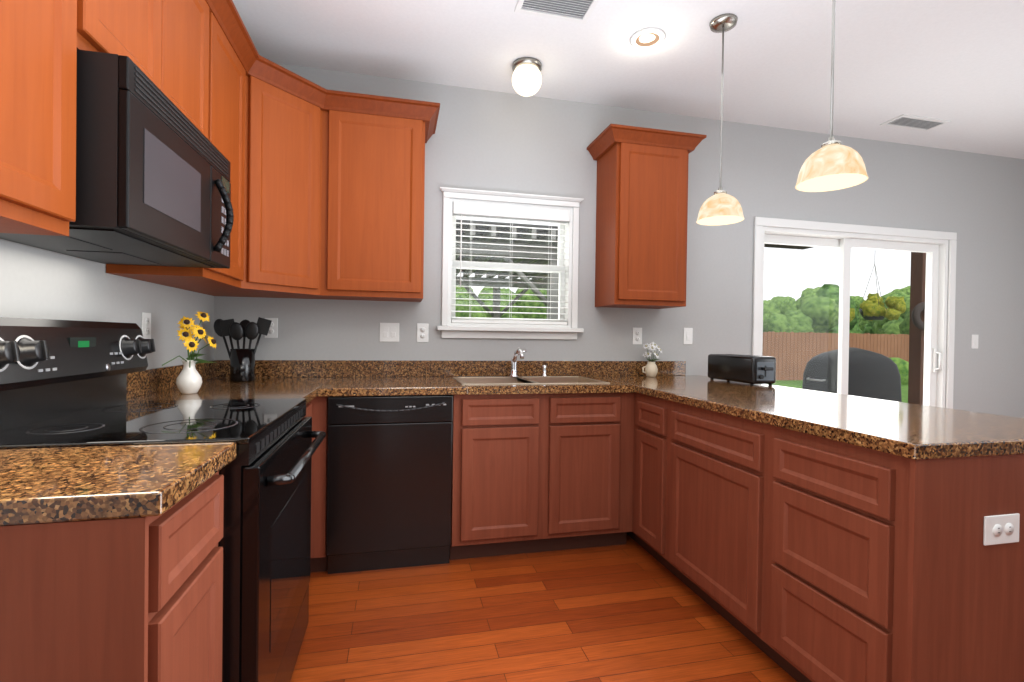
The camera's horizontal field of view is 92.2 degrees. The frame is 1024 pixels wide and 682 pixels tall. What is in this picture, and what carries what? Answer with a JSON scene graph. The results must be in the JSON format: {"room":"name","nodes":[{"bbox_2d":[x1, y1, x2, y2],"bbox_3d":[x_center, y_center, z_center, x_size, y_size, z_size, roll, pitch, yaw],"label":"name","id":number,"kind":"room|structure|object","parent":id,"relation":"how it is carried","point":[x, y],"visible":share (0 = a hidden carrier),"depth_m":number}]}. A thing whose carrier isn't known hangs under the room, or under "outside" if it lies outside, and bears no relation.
{"room":"kitchen","nodes":[
{"label":"kitchen","id":0,"kind":"room"},
{"bbox_2d":[0,239,213,368],"bbox_3d":[-1.124,-0.212,0.046,0.150,2.730,5.900,1,1,-13],"label":"wall","id":1,"kind":"structure","parent":0,"point":[37,283],"depth_m":1.68},
{"bbox_2d":[0,0,91,235],"bbox_3d":[-1.060,-0.728,0.861,0.327,1.000,0.370,1,1,-13],"label":"upper cabinet","id":2,"kind":"object","parent":1,"relation":"attached to","point":[40,40],"depth_m":0.97},
{"bbox_2d":[92,0,171,99],"bbox_3d":[-1.142,-0.945,1.225,0.327,0.575,0.380,1,1,-13],"label":"upper cabinet","id":3,"kind":"object","parent":1,"relation":"attached to","point":[139,30],"depth_m":1.34},
{"bbox_2d":[142,312,150,338],"bbox_3d":[-1.507,-0.060,2.033,0.008,0.115,0.070,1,1,-13],"label":"outlet","id":4,"kind":"object","parent":1,"relation":"attached to","point":[146,324],"visible":0.85,"depth_m":2.03},
{"bbox_2d":[127,360,215,399],"bbox_3d":[-1.556,0.163,2.265,0.019,0.100,1.043,1,1,-13],"label":"backsplash","id":5,"kind":"structure","parent":1,"relation":"attached to","point":[154,379],"depth_m":2.10},
{"bbox_2d":[106,4,251,291],"bbox_3d":[-1.326,-0.742,2.006,0.327,1.000,0.460,1,1,-13],"label":"upper cabinet","id":6,"kind":"object","parent":1,"relation":"attached to","point":[233,70],"depth_m":2.09},
{"bbox_2d":[171,0,215,146],"bbox_3d":[-1.228,-0.950,1.595,0.327,0.575,0.380,1,1,-13],"label":"upper cabinet","id":7,"kind":"object","parent":1,"relation":"attached to","point":[193,21],"depth_m":1.70},
{"bbox_2d":[0,49,233,268],"bbox_3d":[-1.126,-0.457,1.429,0.456,0.397,0.710,1,1,-13],"label":"microwave","id":8,"kind":"object","parent":7,"relation":"attached to","point":[153,185],"visible":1,"depth_m":1.23},
{"bbox_2d":[179,68,323,298],"bbox_3d":[-1.311,-0.747,2.557,0.607,1.000,0.607,1,1,-13],"label":"upper cabinet","id":9,"kind":"object","parent":1,"relation":"attached to","point":[286,130],"depth_m":2.43},
{"bbox_2d":[244,52,323,91],"bbox_3d":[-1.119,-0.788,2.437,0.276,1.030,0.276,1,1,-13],"label":"crown molding","id":10,"kind":"structure","parent":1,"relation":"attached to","point":[256,61],"depth_m":2.26},
{"bbox_2d":[290,534,796,681],"bbox_3d":[2.144,1.216,0.824,6.900,0.050,5.900,1,1,-13],"label":"floor","id":11,"kind":"structure","parent":0,"point":[631,610],"depth_m":1.99},
{"bbox_2d":[0,475,223,681],"bbox_3d":[-0.932,0.711,0.901,0.627,0.874,0.380,1,1,-13],"label":"base cabinet","id":12,"kind":"object","parent":11,"relation":"on","point":[132,595],"depth_m":0.77},
{"bbox_2d":[0,442,235,519],"bbox_3d":[-0.917,0.254,0.897,0.645,0.040,0.382,1,1,-13],"label":"countertop","id":13,"kind":"structure","parent":12,"relation":"on","point":[33,481],"depth_m":0.88},
{"bbox_2d":[0,317,325,681],"bbox_3d":[-0.992,0.543,1.472,0.746,1.198,0.752,1,1,-13],"label":"range","id":14,"kind":"object","parent":11,"relation":"on","point":[63,383],"visible":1,"depth_m":1.31},
{"bbox_2d":[305,400,315,572],"bbox_3d":[-1.195,0.697,2.029,0.627,0.874,0.408,1,1,-13],"label":"base cabinet","id":15,"kind":"object","parent":11,"relation":"on","point":[311,410],"depth_m":2.35},
{"bbox_2d":[312,392,329,571],"bbox_3d":[-1.287,0.691,2.554,0.685,0.874,0.657,1,1,-13],"label":"base cabinet","id":16,"kind":"object","parent":11,"relation":"on","point":[319,522],"depth_m":2.36},
{"bbox_2d":[127,376,331,407],"bbox_3d":[-1.254,0.237,2.347,0.645,0.040,1.064,1,1,-13],"label":"countertop","id":17,"kind":"structure","parent":16,"relation":"on","point":[220,387],"depth_m":2.21},
{"bbox_2d":[162,311,216,393],"bbox_3d":[-1.310,0.046,2.001,0.163,0.345,0.326,1,1,-13],"label":"vase","id":18,"kind":"object","parent":17,"relation":"on","point":[189,379],"visible":1,"depth_m":2.03},
{"bbox_2d":[214,317,271,381],"bbox_3d":[-1.430,0.042,2.612,0.283,0.341,0.116,1,1,-13],"label":"utensil crock","id":19,"kind":"object","parent":17,"relation":"on","point":[242,364],"visible":1,"depth_m":2.59},
{"bbox_2d":[326,395,452,573],"bbox_3d":[-0.659,0.701,2.700,0.592,0.870,0.622,1,1,-13],"label":"dishwasher","id":20,"kind":"object","parent":11,"relation":"on","point":[389,475],"visible":1,"depth_m":2.41},
{"bbox_2d":[450,396,547,559],"bbox_3d":[-0.135,0.705,2.838,0.477,0.874,0.627,1,1,-13],"label":"base cabinet","id":21,"kind":"object","parent":11,"relation":"on","point":[499,496],"depth_m":2.54},
{"bbox_2d":[316,376,615,395],"bbox_3d":[-0.251,0.246,2.796,1.512,0.040,0.645,1,1,-13],"label":"countertop","id":22,"kind":"structure","parent":21,"relation":"on","point":[339,385],"depth_m":2.54},
{"bbox_2d":[508,348,526,375],"bbox_3d":[0.057,0.132,3.003,0.109,0.185,0.245,1,1,-13],"label":"faucet","id":23,"kind":"object","parent":22,"relation":"on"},
{"bbox_2d":[452,376,611,383],"bbox_3d":[0.092,0.321,2.887,0.830,0.190,0.460,1,1,-13],"label":"sink","id":24,"kind":"object","parent":22,"relation":"in","point":[463,379],"depth_m":3.05},
{"bbox_2d":[548,392,631,550],"bbox_3d":[0.350,0.710,2.951,0.520,0.874,0.627,1,1,-13],"label":"base cabinet","id":25,"kind":"object","parent":11,"relation":"on","point":[590,433],"depth_m":2.65},
{"bbox_2d":[632,392,663,561],"bbox_3d":[1.017,0.723,2.579,0.650,0.874,0.310,1,1,-13],"label":"base cabinet","id":26,"kind":"object","parent":11,"relation":"on","point":[647,409],"depth_m":2.55},
{"bbox_2d":[660,396,759,644],"bbox_3d":[1.125,0.728,2.112,0.650,0.874,0.648,1,1,-13],"label":"base cabinet","id":27,"kind":"object","parent":11,"relation":"on","point":[710,466],"depth_m":2.02},
{"bbox_2d":[756,420,1023,681],"bbox_3d":[1.262,0.735,1.554,0.664,0.874,0.501,1,1,-13],"label":"base cabinet","id":28,"kind":"object","parent":11,"relation":"on","point":[796,534],"depth_m":1.32},
{"bbox_2d":[596,376,1023,455],"bbox_3d":[1.112,0.269,2.347,0.940,0.040,2.137,1,1,-13],"label":"countertop","id":29,"kind":"structure","parent":28,"relation":"on","point":[921,430],"depth_m":1.72},
{"bbox_2d":[642,342,661,376],"bbox_3d":[0.933,0.120,3.291,0.145,0.235,0.146,1,1,-13],"label":"vase","id":30,"kind":"object","parent":29,"relation":"on","point":[651,369],"visible":1,"depth_m":3.26},
{"bbox_2d":[708,354,775,384],"bbox_3d":[1.367,0.166,2.936,0.160,0.163,0.450,1,1,-13],"label":"toaster","id":31,"kind":"object","parent":29,"relation":"on","point":[751,369],"visible":1,"depth_m":2.81},
{"bbox_2d":[983,513,1019,545],"bbox_3d":[1.288,0.495,1.295,0.120,0.076,0.008,1,1,-13],"label":"outlet","id":32,"kind":"object","parent":28,"relation":"attached to","point":[1001,529],"visible":1,"depth_m":1.29},
{"bbox_2d":[214,63,1023,417],"bbox_3d":[1.511,-0.207,3.612,6.600,2.730,0.150,1,1,-13],"label":"wall","id":33,"kind":"structure","parent":0,"point":[512,143],"depth_m":3.47},
{"bbox_2d":[265,318,277,337],"bbox_3d":[-1.395,-0.075,2.855,0.070,0.115,0.008,1,1,-13],"label":"electrical outlet","id":34,"kind":"object","parent":33,"relation":"attached to","point":[273,331],"visible":0.85,"depth_m":2.86},
{"bbox_2d":[324,100,427,301],"bbox_3d":[-0.784,-0.742,2.823,0.540,1.000,0.327,1,1,-13],"label":"upper cabinet","id":35,"kind":"object","parent":33,"relation":"attached to","point":[327,193],"depth_m":2.67},
{"bbox_2d":[380,323,398,341],"bbox_3d":[-0.747,-0.053,3.006,0.116,0.115,0.010,1,1,-13],"label":"double light switch","id":36,"kind":"object","parent":33,"relation":"attached to","point":[389,332],"visible":1,"depth_m":3.00},
{"bbox_2d":[417,323,428,341],"bbox_3d":[-0.552,-0.051,3.052,0.070,0.115,0.008,1,1,-13],"label":"electrical outlet","id":37,"kind":"object","parent":33,"relation":"attached to","point":[422,332],"visible":1,"depth_m":3.05},
{"bbox_2d":[216,360,687,375],"bbox_3d":[-0.228,0.174,3.122,2.960,0.100,0.019,1,1,-13],"label":"backsplash","id":38,"kind":"structure","parent":33,"relation":"attached to","point":[262,367],"depth_m":3.07},
{"bbox_2d":[437,187,583,339],"bbox_3d":[-0.011,-0.479,3.226,0.955,0.929,0.205,1,1,-13],"label":"window","id":39,"kind":"structure","parent":33,"relation":"in","point":[567,268],"depth_m":3.20},
{"bbox_2d":[451,202,569,324],"bbox_3d":[-0.004,-0.489,3.199,0.767,0.756,0.079,1,1,-13],"label":"window blinds","id":40,"kind":"object","parent":39,"relation":"attached to","point":[461,210],"visible":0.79,"depth_m":3.18},
{"bbox_2d":[632,328,641,343],"bbox_3d":[0.860,-0.034,3.381,0.070,0.115,0.008,1,1,-13],"label":"electrical outlet","id":41,"kind":"object","parent":33,"relation":"attached to","point":[637,336],"visible":1,"depth_m":3.38},
{"bbox_2d":[587,124,706,308],"bbox_3d":[0.844,-0.753,3.174,0.640,1.060,0.382,1,1,-13],"label":"upper cabinet","id":42,"kind":"object","parent":33,"relation":"attached to","point":[641,216],"visible":1,"depth_m":3.05},
{"bbox_2d":[683,328,692,343],"bbox_3d":[1.240,-0.035,3.468,0.070,0.115,0.010,1,1,-13],"label":"light switch","id":43,"kind":"object","parent":33,"relation":"attached to","point":[688,336],"visible":1,"depth_m":3.46},
{"bbox_2d":[764,244,812,249],"bbox_3d":[2.176,-1.055,4.326,1.800,0.250,0.940,1,1,-13],"label":"roof canopy","id":44,"kind":"object","parent":33,"relation":"attached to","point":[786,246],"depth_m":4.84},
{"bbox_2d":[752,217,956,408],"bbox_3d":[2.653,0.140,3.873,1.894,2.062,0.168,1,1,-13],"label":"sliding glass door","id":45,"kind":"structure","parent":33,"relation":"attached to","point":[939,323],"depth_m":3.88},
{"bbox_2d":[971,335,978,348],"bbox_3d":[3.825,0.005,4.071,0.070,0.115,0.010,1,1,-13],"label":"light switch","id":46,"kind":"object","parent":33,"relation":"attached to","point":[974,342],"visible":1,"depth_m":4.07},
{"bbox_2d":[232,0,1023,158],"bbox_3d":[2.182,-1.589,0.799,6.900,0.100,5.900,1,1,-13],"label":"ceiling","id":47,"kind":"structure","parent":0,"point":[959,64],"depth_m":2.72},
{"bbox_2d":[512,57,541,96],"bbox_3d":[0.085,-1.500,2.833,0.172,0.170,0.172,1,1,-13],"label":"dome ceiling light","id":48,"kind":"object","parent":47,"relation":"attached to","point":[526,79],"visible":1,"depth_m":2.77},
{"bbox_2d":[514,0,598,23],"bbox_3d":[0.212,-1.573,2.292,0.360,0.010,0.220,1,1,-13],"label":"ceiling vent","id":49,"kind":"object","parent":47,"relation":"in","point":[579,11],"visible":1,"depth_m":2.34},
{"bbox_2d":[630,27,664,48],"bbox_3d":[0.704,-1.568,2.561,0.176,0.012,0.176,1,1,-13],"label":"recessed light","id":50,"kind":"object","parent":47,"relation":"in","point":[642,38],"visible":1,"depth_m":2.55},
{"bbox_2d":[696,13,744,225],"bbox_3d":[1.032,-1.081,2.427,0.220,0.974,0.220,1,1,-13],"label":"pendant light","id":51,"kind":"object","parent":47,"relation":"hanging from","point":[720,206],"visible":1,"depth_m":2.40},
{"bbox_2d":[795,0,868,191],"bbox_3d":[1.139,-1.061,1.748,0.220,1.000,0.220,1,1,-13],"label":"pendant light","id":52,"kind":"object","parent":47,"relation":"hanging from","point":[831,164],"visible":1,"depth_m":1.73},
{"bbox_2d":[880,114,950,131],"bbox_3d":[2.866,-1.548,3.506,0.420,0.010,0.170,1,1,-13],"label":"ceiling vent","id":53,"kind":"object","parent":47,"relation":"in","point":[913,122],"visible":0.96,"depth_m":3.50},
{"bbox_2d":[849,264,905,321],"bbox_3d":[4.839,-0.903,6.571,0.537,1.325,0.645,1,1,-13],"label":"hanging basket","id":54,"kind":"object","parent":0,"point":[878,304],"depth_m":6.46},
{"label":"outside","id":55,"kind":"structure","parent":0,"visible":0},
{"bbox_2d":[772,380,907,402],"bbox_3d":[3.815,1.051,45.240,110.000,0.100,79.840,1,1,-13],"label":"ground","id":56,"kind":"structure","parent":55,"point":[796,384],"depth_m":14.95},
{"bbox_2d":[456,219,558,318],"bbox_3d":[0.107,-0.122,8.754,5.200,2.790,4.800,1,1,-13],"label":"pergola","id":57,"kind":"object","parent":56,"relation":"on","point":[512,281],"depth_m":6.73},
{"bbox_2d":[455,279,909,334],"bbox_3d":[24.557,-2.386,42.492,113.192,7.446,33.559,1,1,-13],"label":"trees","id":58,"kind":"object","parent":56,"relation":"on","point":[832,322],"depth_m":24.73},
{"bbox_2d":[762,331,908,379],"bbox_3d":[11.424,0.528,17.203,60.090,1.650,0.110,1,1,-13],"label":"fence","id":59,"kind":"object","parent":56,"relation":"on","point":[829,344],"depth_m":16.84},
{"bbox_2d":[890,357,908,384],"bbox_3d":[5.079,0.710,13.944,16.594,1.871,2.571,1,1,-13],"label":"bushes","id":60,"kind":"object","parent":56,"relation":"on","point":[901,365],"depth_m":15.70},
{"bbox_3d":[4.438,1.282,5.959,5.600,0.150,3.040,1,1,-13],"label":"patio","id":61,"kind":"object","parent":56,"relation":"on","visible":0},
{"bbox_2d":[802,347,901,401],"bbox_3d":[4.024,0.639,5.891,1.012,1.125,0.530,1,1,-13],"label":"grill","id":62,"kind":"object","parent":61,"relation":"on","point":[866,378],"depth_m":5.68},
{"bbox_2d":[908,252,925,404],"bbox_3d":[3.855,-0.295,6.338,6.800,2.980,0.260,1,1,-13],"label":"porch post","id":63,"kind":"object","parent":61,"relation":"on","point":[918,335],"depth_m":6.73}
]}

